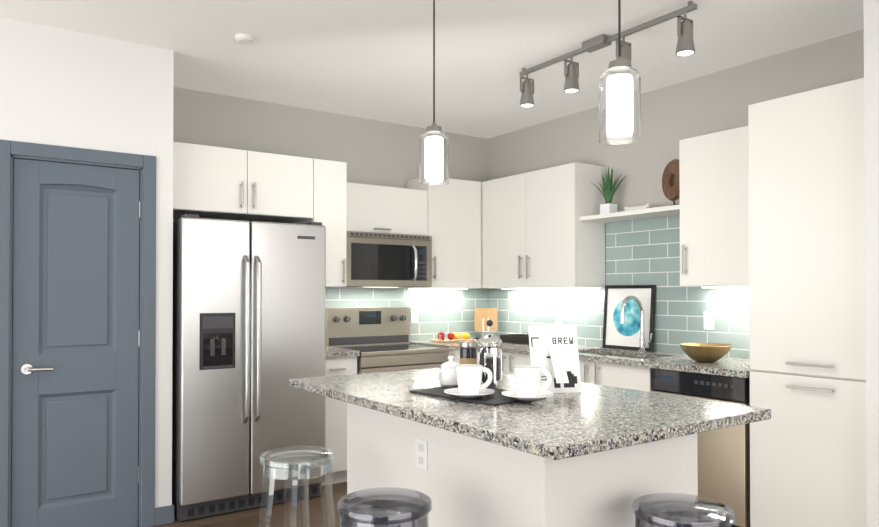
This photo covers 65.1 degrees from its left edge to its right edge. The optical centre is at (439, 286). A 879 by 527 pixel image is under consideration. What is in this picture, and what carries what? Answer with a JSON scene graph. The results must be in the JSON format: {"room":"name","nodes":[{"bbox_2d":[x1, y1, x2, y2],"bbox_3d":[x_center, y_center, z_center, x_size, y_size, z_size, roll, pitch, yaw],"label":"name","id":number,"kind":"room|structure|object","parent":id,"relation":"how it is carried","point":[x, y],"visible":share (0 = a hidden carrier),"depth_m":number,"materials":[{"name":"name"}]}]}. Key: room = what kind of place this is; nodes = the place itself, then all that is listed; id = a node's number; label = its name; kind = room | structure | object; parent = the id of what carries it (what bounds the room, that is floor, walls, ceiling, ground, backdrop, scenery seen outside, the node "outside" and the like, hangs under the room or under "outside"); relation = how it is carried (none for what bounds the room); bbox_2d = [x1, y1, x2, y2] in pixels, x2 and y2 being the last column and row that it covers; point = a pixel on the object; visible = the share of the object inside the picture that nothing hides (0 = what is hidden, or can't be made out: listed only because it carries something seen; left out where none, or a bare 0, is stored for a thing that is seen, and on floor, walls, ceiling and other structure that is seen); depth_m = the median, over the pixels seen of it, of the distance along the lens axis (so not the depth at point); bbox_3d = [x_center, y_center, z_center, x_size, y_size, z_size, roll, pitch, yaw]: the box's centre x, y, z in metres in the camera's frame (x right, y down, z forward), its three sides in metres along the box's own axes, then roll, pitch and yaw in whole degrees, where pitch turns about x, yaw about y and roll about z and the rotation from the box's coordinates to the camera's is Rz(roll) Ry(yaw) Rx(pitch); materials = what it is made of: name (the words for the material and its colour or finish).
{"room":"kitchen","nodes":[
{"label":"kitchen","id":0,"kind":"room"},
{"bbox_2d":[0,17,173,512],"bbox_3d":[-3.628,-0.015,2.993,4.560,2.740,0.730,0,-1,-35],"label":"wall","id":1,"kind":"structure","parent":0,"point":[63,87],"depth_m":3.82,"materials":[{"name":"white paint"}]},
{"bbox_2d":[11,158,139,526],"bbox_3d":[-1.944,0.347,3.726,0.624,2.017,0.096,0,-1,-35],"label":"door","id":2,"kind":"structure","parent":1,"relation":"in","point":[75,354],"depth_m":3.72,"materials":[{"name":"grey wood"}]},
{"bbox_2d":[0,139,155,526],"bbox_3d":[-1.972,0.308,3.753,0.780,2.110,0.116,0,-1,-35],"label":"door frame","id":3,"kind":"structure","parent":1,"relation":"attached to","point":[10,151],"depth_m":3.84,"materials":[{"name":"grey"}]},
{"bbox_2d":[155,504,173,525],"bbox_3d":[-1.678,1.296,2.128,6.780,0.100,3.000,0,-1,-35],"label":"baseboard","id":4,"kind":"structure","parent":1,"relation":"attached to","point":[164,515],"depth_m":3.95,"materials":[{"name":"grey"}]},
{"bbox_2d":[137,482,346,526],"bbox_3d":[-0.182,1.382,0.720,7.620,0.100,8.620,0,-1,-35],"label":"floor","id":5,"kind":"structure","parent":0,"point":[249,517],"depth_m":4.09,"materials":[{"name":"brown wood"}]},
{"bbox_2d":[172,214,325,520],"bbox_3d":[-1.314,0.473,4.495,0.904,1.773,0.852,0,-1,-35],"label":"refrigerator","id":6,"kind":"object","parent":5,"relation":"on","point":[249,324],"visible":0.96,"depth_m":4.13,"materials":[{"name":"grey metal"}]},
{"bbox_2d":[258,446,335,526],"bbox_3d":[-0.593,1.026,2.865,0.322,0.663,0.322,1,-1,-45],"label":"stool","id":7,"kind":"object","parent":5,"relation":"on","point":[271,462],"visible":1,"depth_m":2.87,"materials":[{"name":"clear plastic"}]},
{"bbox_2d":[321,356,356,485],"bbox_3d":[-0.873,0.931,4.954,0.335,0.889,0.638,0,-1,-35],"label":"base cabinet","id":8,"kind":"object","parent":5,"relation":"on","point":[336,426],"visible":0.31,"depth_m":4.74,"materials":[{"name":"white wood"}]},
{"bbox_2d":[326,346,359,357],"bbox_3d":[-0.873,0.469,4.960,0.335,0.035,0.635,0,-1,-35],"label":"countertop","id":9,"kind":"structure","parent":8,"relation":"on","point":[331,352],"depth_m":4.75,"materials":[{"name":"stone"}]},
{"bbox_2d":[337,487,431,526],"bbox_3d":[-0.176,1.019,2.217,0.322,0.663,0.322,0,-1,30],"label":"stool","id":10,"kind":"object","parent":5,"relation":"on","point":[387,505],"visible":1,"depth_m":2.19,"materials":[{"name":"plastic"}]},
{"bbox_2d":[326,307,449,373],"bbox_3d":[-0.398,0.771,5.240,0.760,1.215,0.686,0,-1,-35],"label":"stove","id":11,"kind":"object","parent":5,"relation":"on","point":[378,338],"visible":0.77,"depth_m":5.32,"materials":[{"name":"grey metal"}]},
{"bbox_2d":[449,350,459,363],"bbox_3d":[0.009,0.938,5.570,0.275,0.889,0.638,0,-1,-35],"label":"base cabinet","id":12,"kind":"object","parent":5,"relation":"on","point":[455,354],"visible":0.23,"depth_m":5.31,"materials":[{"name":"white wood"}]},
{"bbox_2d":[347,404,697,526],"bbox_3d":[0.266,0.909,2.912,0.798,0.890,1.330,0,-1,-35],"label":"kitchen island","id":13,"kind":"object","parent":5,"relation":"on","point":[468,483],"depth_m":2.44,"materials":[{"name":"white"}]},
{"bbox_2d":[289,368,770,463],"bbox_3d":[0.222,0.446,2.800,1.035,0.034,1.750,0,-1,-35],"label":"island countertop","id":14,"kind":"structure","parent":13,"relation":"on","point":[598,418],"depth_m":2.33,"materials":[{"name":"grey stone"}]},
{"bbox_2d":[410,386,521,405],"bbox_3d":[0.146,0.423,2.705,0.300,0.008,0.460,1,-1,-43],"label":"placemat","id":15,"kind":"object","parent":14,"relation":"on","point":[496,398],"visible":0.52,"depth_m":2.60,"materials":[{"name":"grey"}]},
{"bbox_2d":[437,356,458,387],"bbox_3d":[0.048,0.354,2.881,0.141,0.130,0.104,0,-1,-35],"label":"sugar bowl","id":16,"kind":"object","parent":15,"relation":"on","point":[446,375],"visible":0.79,"depth_m":2.84,"materials":[{"name":"white ceramic"}]},
{"bbox_2d":[444,364,494,398],"bbox_3d":[0.112,0.357,2.596,0.192,0.118,0.192,0,-1,-35],"label":"cup","id":17,"kind":"object","parent":15,"relation":"on","point":[469,380],"visible":1,"depth_m":2.56,"materials":[{"name":"white ceramic"}]},
{"bbox_2d":[477,320,502,389],"bbox_3d":[0.193,0.278,2.812,0.138,0.282,0.106,0,-1,-35],"label":"press","id":18,"kind":"object","parent":15,"relation":"on","point":[489,349],"visible":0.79,"depth_m":2.78,"materials":[{"name":"clear glass"}]},
{"bbox_2d":[501,366,553,400],"bbox_3d":[0.325,0.357,2.537,0.191,0.118,0.191,0,-1,-35],"label":"cup","id":19,"kind":"object","parent":15,"relation":"on","point":[527,379],"visible":1,"depth_m":2.50,"materials":[{"name":"white ceramic"}]},
{"bbox_2d":[460,341,476,363],"bbox_3d":[0.129,0.340,3.096,0.078,0.182,0.078,0,-1,-35],"label":"coffee canister","id":20,"kind":"object","parent":14,"relation":"on","point":[468,352],"visible":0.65,"depth_m":3.06,"materials":[{"name":"black glass"}]},
{"bbox_2d":[528,325,581,392],"bbox_3d":[0.473,0.293,2.759,0.205,0.270,0.126,0,-1,-10],"label":"card","id":21,"kind":"object","parent":14,"relation":"on","point":[554,351],"visible":0.9,"depth_m":2.79,"materials":[{"name":"white paper"}]},
{"bbox_2d":[477,352,608,383],"bbox_3d":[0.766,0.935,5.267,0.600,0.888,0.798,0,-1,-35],"label":"base cabinet","id":22,"kind":"object","parent":5,"relation":"on","point":[590,372],"depth_m":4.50,"materials":[{"name":"white wood"}]},
{"bbox_2d":[410,338,750,377],"bbox_3d":[0.902,0.564,4.828,0.885,0.229,2.885,0,-1,-35],"label":"countertop","id":23,"kind":"structure","parent":22,"relation":"on","point":[732,367],"depth_m":4.23,"materials":[{"name":"stone"}]},
{"bbox_2d":[430,331,475,342],"bbox_3d":[0.114,0.414,5.734,0.340,0.089,0.180,0,-1,-27],"label":"board","id":24,"kind":"object","parent":23,"relation":"on","point":[454,337],"visible":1,"depth_m":5.69,"materials":[{"name":"brown wood"}]},
{"bbox_2d":[474,308,496,338],"bbox_3d":[0.407,0.327,6.049,0.200,0.270,0.070,0,-1,5],"label":"stand","id":25,"kind":"object","parent":23,"relation":"on","point":[482,316],"visible":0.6,"depth_m":6.04,"materials":[{"name":"brown wood"}]},
{"bbox_2d":[500,332,528,344],"bbox_3d":[0.701,0.415,5.558,0.220,0.084,0.452,0,-1,-35],"label":"serving tray","id":26,"kind":"object","parent":23,"relation":"on","point":[523,338],"visible":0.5,"depth_m":5.54,"materials":[{"name":"black metal"}]},
{"bbox_2d":[602,285,655,351],"bbox_3d":[1.347,0.221,4.914,0.054,0.460,0.440,0,-1,-35],"label":"framed picture","id":27,"kind":"object","parent":23,"relation":"on","point":[617,334],"visible":0.88,"depth_m":4.91,"materials":[{"name":"black"}]},
{"bbox_2d":[620,296,652,351],"bbox_3d":[1.322,0.254,4.634,0.246,0.385,0.102,0,-1,-35],"label":"faucet","id":28,"kind":"object","parent":23,"relation":"on","point":[641,338],"visible":1,"depth_m":4.69,"materials":[{"name":"silver metal"}]},
{"bbox_2d":[679,343,731,361],"bbox_3d":[1.559,0.391,4.035,0.292,0.100,0.292,0,-1,-35],"label":"brass bowl","id":29,"kind":"object","parent":23,"relation":"on","point":[706,352],"visible":1,"depth_m":3.95,"materials":[{"name":"brown metal"}]},
{"bbox_2d":[598,380,650,391],"bbox_3d":[1.224,1.042,4.611,0.600,0.660,0.800,0,-1,-35],"label":"base cabinet","id":30,"kind":"object","parent":5,"relation":"on","point":[642,387],"depth_m":4.20,"materials":[{"name":"white wood"}]},
{"bbox_2d":[632,493,734,526],"bbox_3d":[0.760,1.018,2.152,0.322,0.663,0.322,1,-1,-40],"label":"stool","id":31,"kind":"object","parent":5,"relation":"on","point":[684,510],"visible":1,"depth_m":2.15,"materials":[{"name":"plastic"}]},
{"bbox_2d":[651,368,749,526],"bbox_3d":[1.635,0.922,3.960,0.635,0.887,0.600,0,-1,-35],"label":"dishwasher","id":32,"kind":"object","parent":5,"relation":"on","point":[723,459],"visible":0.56,"depth_m":3.67,"materials":[{"name":"grey metal"}]},
{"bbox_2d":[748,78,866,526],"bbox_3d":[2.000,0.210,3.469,0.648,2.300,0.597,0,-1,-35],"label":"pantry cabinet","id":33,"kind":"object","parent":5,"relation":"on","point":[807,337],"visible":0.85,"depth_m":3.30,"materials":[{"name":"white wood"}]},
{"bbox_2d":[11,87,487,408],"bbox_3d":[-2.618,-0.002,4.218,7.620,2.740,0.120,0,-1,-35],"label":"wall","id":34,"kind":"structure","parent":0,"point":[374,152],"depth_m":5.34,"materials":[{"name":"grey paint"}]},
{"bbox_2d":[173,142,312,222],"bbox_3d":[-1.384,-0.660,4.607,0.910,0.405,0.648,0,-1,-35],"label":"upper cabinet","id":35,"kind":"object","parent":34,"relation":"attached to","point":[211,182],"visible":0.92,"depth_m":4.36,"materials":[{"name":"white wood"}]},
{"bbox_2d":[290,159,346,286],"bbox_3d":[-0.908,-0.427,4.937,0.250,0.865,0.648,0,-1,-35],"label":"upper cabinet","id":36,"kind":"object","parent":34,"relation":"attached to","point":[330,195],"visible":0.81,"depth_m":4.71,"materials":[{"name":"white wood"}]},
{"bbox_2d":[347,182,427,235],"bbox_3d":[-0.531,-0.587,5.379,0.873,0.365,0.358,0,-1,-35],"label":"upper cabinet","id":37,"kind":"object","parent":34,"relation":"attached to","point":[381,209],"visible":0.62,"depth_m":5.29,"materials":[{"name":"white wood"}]},
{"bbox_2d":[346,231,431,287],"bbox_3d":[-0.473,-0.195,5.358,0.760,0.409,0.453,0,-1,-35],"label":"microwave","id":38,"kind":"object","parent":37,"relation":"attached to","point":[382,260],"visible":0.88,"depth_m":5.20,"materials":[{"name":"grey metal"}]},
{"bbox_2d":[326,287,487,340],"bbox_3d":[-0.380,0.246,5.702,1.992,0.485,0.008,0,-1,-35],"label":"backsplash","id":39,"kind":"structure","parent":34,"relation":"attached to","point":[446,312],"depth_m":5.89,"materials":[{"name":"tile"}]},
{"bbox_2d":[411,308,418,321],"bbox_3d":[-0.207,0.245,5.811,0.072,0.116,0.008,0,-1,-35],"label":"electrical outlet","id":40,"kind":"object","parent":39,"relation":"attached to","point":[414,314],"visible":1,"depth_m":5.81,"materials":[{"name":"white plastic"}]},
{"bbox_2d":[407,178,488,289],"bbox_3d":[0.184,-0.428,5.878,0.870,0.912,0.358,0,-1,-35],"label":"upper cabinet","id":41,"kind":"object","parent":34,"relation":"attached to","point":[455,219],"visible":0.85,"depth_m":5.68,"materials":[{"name":"white wood"}]},
{"bbox_2d":[0,0,863,138],"bbox_3d":[-0.182,-1.458,0.750,7.620,0.100,8.620,0,-1,-35],"label":"ceiling","id":42,"kind":"structure","parent":0,"point":[370,59],"depth_m":3.90,"materials":[{"name":"white paint"}]},
{"bbox_2d":[235,34,252,43],"bbox_3d":[-1.079,-1.360,3.795,0.096,0.030,0.096,0,-1,-35],"label":"smoke detector","id":43,"kind":"object","parent":42,"relation":"attached to","point":[243,38],"visible":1,"depth_m":3.77,"materials":[{"name":"white plastic"}]},
{"bbox_2d":[419,0,448,185],"bbox_3d":[-0.025,-0.928,3.173,0.135,0.910,0.135,0,-1,-35],"label":"pendant light","id":44,"kind":"object","parent":42,"relation":"hanging from","point":[433,155],"visible":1,"depth_m":3.12,"materials":[{"name":"white glass"}]},
{"bbox_2d":[519,1,696,107],"bbox_3d":[0.873,-1.253,3.829,0.104,0.244,1.260,0,-1,-35],"label":"track light","id":45,"kind":"object","parent":42,"relation":"attached to","point":[685,46],"visible":0.79,"depth_m":3.76,"materials":[{"name":"silver metal"}]},
{"bbox_2d":[599,0,640,144],"bbox_3d":[0.597,-0.937,2.284,0.135,0.910,0.135,0,-1,-35],"label":"pendant light","id":46,"kind":"object","parent":42,"relation":"hanging from","point":[620,101],"visible":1,"depth_m":2.23,"materials":[{"name":"white glass"}]},
{"bbox_2d":[488,29,863,284],"bbox_3d":[2.926,-0.016,2.835,0.120,2.740,8.500,0,-1,-35],"label":"wall","id":47,"kind":"structure","parent":0,"point":[674,114],"depth_m":4.70,"materials":[{"name":"grey paint"}]},
{"bbox_2d":[482,162,604,289],"bbox_3d":[0.781,-0.433,5.471,0.358,0.912,1.070,0,-1,-35],"label":"upper cabinet","id":48,"kind":"object","parent":47,"relation":"attached to","point":[537,233],"visible":1,"depth_m":5.21,"materials":[{"name":"white wood"}]},
{"bbox_2d":[488,215,749,358],"bbox_3d":[1.269,0.005,5.091,0.008,0.955,2.886,0,-1,-35],"label":"backsplash","id":49,"kind":"structure","parent":47,"relation":"attached to","point":[643,251],"depth_m":4.79,"materials":[{"name":"tile"}]},
{"bbox_2d":[704,312,713,329],"bbox_3d":[1.727,0.220,4.418,0.008,0.116,0.072,0,-1,-35],"label":"electrical outlet","id":50,"kind":"object","parent":49,"relation":"attached to","point":[708,320],"visible":1,"depth_m":4.41,"materials":[{"name":"white plastic"}]},
{"bbox_2d":[580,204,679,222],"bbox_3d":[1.375,-0.492,4.700,0.270,0.030,0.871,0,-1,-35],"label":"shelf","id":51,"kind":"object","parent":47,"relation":"attached to","point":[664,211],"visible":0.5,"depth_m":4.65,"materials":[{"name":"white wood"}]},
{"bbox_2d":[591,166,627,213],"bbox_3d":[1.215,-0.682,4.922,0.261,0.353,0.265,0,-1,-35],"label":"aloe plant","id":52,"kind":"object","parent":51,"relation":"on","point":[608,193],"visible":1,"depth_m":4.91,"materials":[{"name":"green plant"}]},
{"bbox_2d":[624,203,649,210],"bbox_3d":[1.357,-0.535,4.734,0.042,0.057,0.218,0,-1,-35],"label":"ceramic piece","id":53,"kind":"object","parent":51,"relation":"on","point":[647,205],"visible":0.54,"depth_m":4.71,"materials":[{"name":"white ceramic"}]},
{"bbox_2d":[662,159,679,205],"bbox_3d":[1.530,-0.669,4.489,0.060,0.318,0.270,0,-1,-10],"label":"ring sculpture","id":54,"kind":"object","parent":51,"relation":"on","point":[670,184],"visible":0.79,"depth_m":4.48,"materials":[{"name":"brown wood"}]},
{"bbox_2d":[679,126,748,287],"bbox_3d":[1.768,-0.447,4.061,0.358,0.912,0.622,0,-1,-35],"label":"upper cabinet","id":55,"kind":"object","parent":47,"relation":"attached to","point":[714,205],"visible":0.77,"depth_m":4.04,"materials":[{"name":"white wood"}]},
{"bbox_2d":[863,0,878,526],"bbox_3d":[2.203,-0.013,3.135,0.720,2.740,0.180,0,-1,-35],"label":"wall","id":56,"kind":"structure","parent":0,"point":[871,84],"depth_m":2.98,"materials":[{"name":"white paint"}]}
]}

